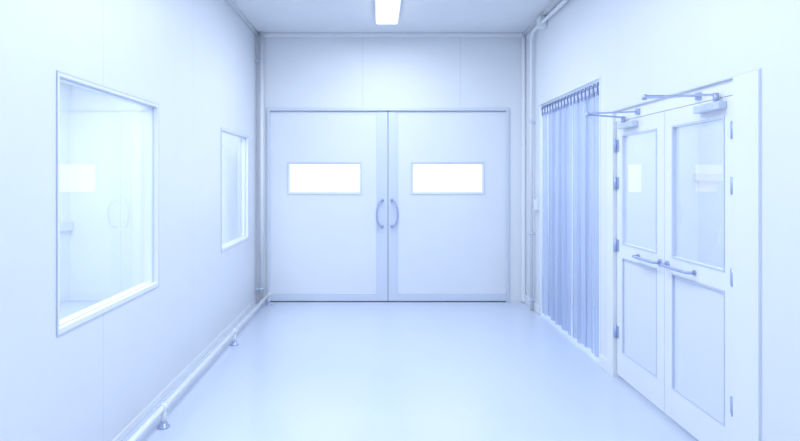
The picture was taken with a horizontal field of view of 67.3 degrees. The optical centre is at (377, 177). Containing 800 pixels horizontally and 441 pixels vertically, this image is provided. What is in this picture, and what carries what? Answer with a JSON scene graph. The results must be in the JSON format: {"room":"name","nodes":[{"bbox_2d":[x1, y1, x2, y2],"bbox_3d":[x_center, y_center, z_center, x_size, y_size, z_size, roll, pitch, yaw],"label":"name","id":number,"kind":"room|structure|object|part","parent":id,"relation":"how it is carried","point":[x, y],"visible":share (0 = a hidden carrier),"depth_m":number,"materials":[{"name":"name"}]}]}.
{"room":"clean room","nodes":[
{"label":"clean room","id":0,"kind":"room"},
{"bbox_2d":[0,0,255,440],"bbox_3d":[-1.580,-0.130,2.500,0.120,3.360,10.000,0,0,0],"label":"wall","id":1,"kind":"structure","parent":0,"point":[193,59],"depth_m":3.54,"materials":[{"name":"white paint"}]},
{"bbox_2d":[57,70,158,336],"bbox_3d":[-1.562,0.121,3.493,0.096,1.260,1.316,0,0,0],"label":"window","id":2,"kind":"structure","parent":1,"relation":"in","point":[151,110],"depth_m":3.81,"materials":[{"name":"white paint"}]},
{"bbox_2d":[112,298,256,440],"bbox_3d":[-1.516,1.525,2.500,0.008,0.050,10.000,0,0,0],"label":"baseboard","id":3,"kind":"structure","parent":1,"relation":"attached to","point":[127,429],"depth_m":4.46,"materials":[{"name":"white paint"}]},
{"bbox_2d":[221,127,248,252],"bbox_3d":[-1.562,0.115,6.412,0.096,1.212,1.217,0,0,0],"label":"window","id":4,"kind":"structure","parent":1,"relation":"in","point":[244,139],"depth_m":7.00,"materials":[{"name":"white paint"}]},
{"bbox_2d":[226,0,258,35],"bbox_3d":[-1.508,-1.798,2.500,0.056,0.053,10.000,0,0,0],"label":"trim","id":5,"kind":"structure","parent":1,"relation":"attached to","point":[231,3],"depth_m":6.62,"materials":[{"name":"white paint"}]},
{"bbox_2d":[255,31,263,302],"bbox_3d":[-1.464,-0.130,7.420,0.111,3.360,0.064,0,0,0],"label":"drain pipe","id":6,"kind":"object","parent":1,"relation":"attached to","point":[261,60],"visible":0.91,"depth_m":7.40,"materials":[{"name":"white paint"}]},
{"bbox_2d":[60,82,237,303],"bbox_3d":[-2.770,0.150,4.700,2.260,2.800,5.800,0,0,0],"label":"wall","id":7,"kind":"structure","parent":0,"point":[100,135],"depth_m":7.60,"materials":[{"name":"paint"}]},
{"bbox_2d":[60,222,72,231],"bbox_3d":[-3.875,0.600,4.700,0.050,0.100,5.760,0,0,0],"label":"trim","id":8,"kind":"structure","parent":7,"relation":"attached to","point":[64,226],"depth_m":7.42,"materials":[{"name":"metal"}]},
{"bbox_2d":[60,300,698,440],"bbox_3d":[0.000,1.600,3.040,8.400,0.100,11.320,0,0,0],"label":"floor","id":9,"kind":"structure","parent":0,"point":[297,370],"depth_m":4.50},
{"bbox_2d":[128,292,271,440],"bbox_3d":[-1.335,1.476,2.950,0.080,0.149,8.900,0,0,0],"label":"guard rail","id":10,"kind":"object","parent":9,"relation":"on","point":[163,424],"visible":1,"depth_m":4.09,"materials":[{"name":"white metal"}]},
{"bbox_3d":[-1.335,1.460,3.735,0.048,0.119,0.060,0,0,0],"label":"post","id":11,"kind":"part","parent":10,"relation":"part of","materials":[{"name":"white metal"}]},
{"bbox_3d":[-1.335,1.460,5.570,0.048,0.119,0.060,0,0,0],"label":"post","id":12,"kind":"part","parent":10,"relation":"part of","materials":[{"name":"white metal"}]},
{"bbox_2d":[256,37,521,301],"bbox_3d":[0.160,-0.130,7.560,3.600,3.360,0.120,0,0,0],"label":"wall","id":13,"kind":"structure","parent":0,"point":[300,72],"depth_m":7.50,"materials":[{"name":"white paint"}]},
{"bbox_2d":[270,111,387,300],"bbox_3d":[-0.615,0.351,7.492,1.474,2.373,0.136,0,0,0],"label":"door","id":14,"kind":"structure","parent":13,"relation":"in","point":[329,169],"depth_m":7.52,"materials":[{"name":"metal"}]},
{"bbox_3d":[-0.685,1.492,7.514,1.334,0.093,0.016,0,0,0],"label":"kick plate","id":15,"kind":"part","parent":14,"relation":"part of","materials":[{"name":"metal"}]},
{"bbox_3d":[0.031,0.442,7.463,0.053,0.370,0.125,0,0,41],"label":"handle","id":16,"kind":"part","parent":14,"relation":"part of","materials":[{"name":"metal"}]},
{"bbox_2d":[267,108,508,301],"bbox_3d":[0.125,0.338,7.550,3.025,2.425,0.140,0,0,0],"label":"door frame","id":17,"kind":"structure","parent":13,"relation":"attached to","point":[268,109],"depth_m":7.48,"materials":[{"name":"metal"}]},
{"bbox_2d":[256,33,524,36],"bbox_3d":[0.160,-1.785,7.485,3.360,0.050,0.030,0,0,0],"label":"trim","id":18,"kind":"structure","parent":13,"relation":"attached to","point":[265,34],"depth_m":7.47,"materials":[{"name":"white paint"}]},
{"bbox_2d":[388,111,505,300],"bbox_3d":[0.865,0.351,7.492,1.474,2.373,0.136,0,0,0],"label":"door","id":19,"kind":"structure","parent":13,"relation":"in","point":[447,169],"depth_m":7.52,"materials":[{"name":"metal"}]},
{"bbox_3d":[0.199,0.442,7.463,0.053,0.370,0.125,0,0,-41],"label":"handle","id":20,"kind":"part","parent":19,"relation":"part of","materials":[{"name":"metal"}]},
{"bbox_3d":[0.925,1.492,7.514,1.354,0.093,0.016,0,0,0],"label":"kick plate","id":21,"kind":"part","parent":19,"relation":"part of","materials":[{"name":"metal"}]},
{"bbox_2d":[522,37,525,302],"bbox_3d":[1.815,-0.105,7.475,0.050,3.310,0.050,0,0,0],"label":"trim","id":22,"kind":"structure","parent":13,"relation":"attached to","point":[523,38],"depth_m":7.45,"materials":[{"name":"white paint"}]},
{"bbox_2d":[232,0,554,32],"bbox_3d":[0.160,-1.860,2.500,3.600,0.100,10.240,0,0,0],"label":"ceiling","id":23,"kind":"structure","parent":0,"point":[267,16],"depth_m":6.72,"materials":[{"name":"paint"}]},
{"bbox_2d":[374,0,401,23],"bbox_3d":[0.100,-1.768,6.050,0.270,0.085,1.400,0,0,0],"label":"ceiling light","id":24,"kind":"object","parent":23,"relation":"attached to","point":[386,11],"visible":1,"depth_m":6.22,"materials":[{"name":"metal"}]},
{"bbox_2d":[551,86,722,304],"bbox_3d":[2.930,0.150,4.950,1.940,2.800,4.700,0,0,0],"label":"wall","id":25,"kind":"structure","parent":0,"point":[701,144],"depth_m":7.30,"materials":[{"name":"paint"}]},
{"bbox_2d":[694,174,722,180],"bbox_3d":[3.870,-0.010,4.950,0.060,0.080,4.660,0,0,0],"label":"trim","id":26,"kind":"structure","parent":25,"relation":"attached to","point":[697,177],"depth_m":6.97,"materials":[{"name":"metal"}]},
{"bbox_2d":[525,0,799,440],"bbox_3d":[1.900,-0.130,2.500,0.120,3.360,10.000,0,0,0],"label":"wall","id":27,"kind":"structure","parent":0,"point":[636,48],"depth_m":3.29,"materials":[{"name":"white paint"}]},
{"bbox_2d":[525,295,538,313],"bbox_3d":[1.831,1.500,7.165,0.018,0.100,0.670,0,0,0],"label":"baseboard","id":28,"kind":"structure","parent":27,"relation":"attached to","point":[535,305],"depth_m":7.03,"materials":[{"name":"white paint"}]},
{"bbox_2d":[533,200,538,209],"bbox_3d":[1.813,0.310,6.905,0.054,0.120,0.090,0,0,0],"label":"wall socket","id":29,"kind":"object","parent":27,"relation":"attached to","point":[535,202],"visible":1,"depth_m":6.86,"materials":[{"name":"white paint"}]},
{"bbox_2d":[523,0,561,35],"bbox_3d":[1.828,-1.798,2.500,0.056,0.053,10.000,0,0,0],"label":"trim","id":30,"kind":"structure","parent":27,"relation":"attached to","point":[555,3],"depth_m":6.50,"materials":[{"name":"white paint"}]},
{"bbox_2d":[529,0,567,310],"bbox_3d":[1.797,-0.105,3.773,0.084,3.310,6.546,0,0,0],"label":"conduit pipe","id":31,"kind":"object","parent":27,"relation":"attached to","point":[541,20],"visible":1,"depth_m":7.00,"materials":[{"name":"white metal"}]},
{"bbox_2d":[541,82,598,357],"bbox_3d":[1.866,0.354,5.888,0.058,2.322,1.812,0,0,0],"label":"curtain","id":32,"kind":"object","parent":27,"relation":"hanging from","point":[558,155],"visible":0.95,"depth_m":5.71,"materials":[{"name":"plastic"}]},
{"bbox_3d":[1.860,-0.785,5.888,0.020,0.019,1.812,0,0,0],"label":"rail","id":33,"kind":"part","parent":32,"relation":"part of","materials":[{"name":"metal"}]},
{"bbox_2d":[540,76,599,353],"bbox_3d":[1.887,0.351,5.888,0.106,2.397,1.852,0,0,0],"label":"door frame","id":34,"kind":"structure","parent":27,"relation":"attached to","point":[596,80],"depth_m":6.79,"materials":[{"name":"white paint"}]},
{"bbox_2d":[599,354,606,371],"bbox_3d":[1.831,1.500,4.872,0.018,0.100,0.165,0,0,0],"label":"baseboard","id":35,"kind":"structure","parent":27,"relation":"attached to","point":[602,360],"depth_m":4.87,"materials":[{"name":"white paint"}]},
{"bbox_2d":[586,108,664,411],"bbox_3d":[1.698,0.514,4.280,0.403,2.012,0.776,0,0,0],"label":"door","id":36,"kind":"structure","parent":27,"relation":"in","point":[639,331],"depth_m":4.24,"materials":[{"name":"white paint"}]},
{"bbox_3d":[1.675,-0.449,4.367,0.356,0.087,0.250,0,0,0],"label":"closer arm","id":37,"kind":"part","parent":36,"relation":"part of","materials":[{"name":"metal"}]},
{"bbox_3d":[1.876,0.968,4.274,0.018,0.725,0.565,0,0,0],"label":"panel","id":38,"kind":"part","parent":36,"relation":"part of","materials":[{"name":"white metal"}]},
{"bbox_3d":[1.826,0.555,4.098,0.058,0.048,0.370,0,0,0],"label":"handle","id":39,"kind":"part","parent":36,"relation":"part of","materials":[{"name":"metal"}]},
{"bbox_2d":[607,68,760,440],"bbox_3d":[1.894,0.512,3.837,0.132,2.076,1.917,0,0,0],"label":"door frame","id":40,"kind":"structure","parent":27,"relation":"attached to","point":[744,88],"depth_m":3.02,"materials":[{"name":"white paint"}]},
{"bbox_2d":[642,92,732,440],"bbox_3d":[1.698,0.514,3.493,0.403,2.012,0.787,0,0,0],"label":"door","id":41,"kind":"structure","parent":27,"relation":"in","point":[698,296],"depth_m":3.45,"materials":[{"name":"white paint"}]},
{"bbox_3d":[1.826,0.555,3.680,0.058,0.048,0.370,0,0,0],"label":"handle","id":42,"kind":"part","parent":41,"relation":"part of","materials":[{"name":"metal"}]},
{"bbox_3d":[1.675,-0.449,3.360,0.356,0.087,0.250,0,0,0],"label":"closer arm","id":43,"kind":"part","parent":41,"relation":"part of","materials":[{"name":"metal"}]},
{"bbox_3d":[1.876,0.968,3.498,0.018,0.725,0.576,0,0,0],"label":"panel","id":44,"kind":"part","parent":41,"relation":"part of","materials":[{"name":"white metal"}]}
]}

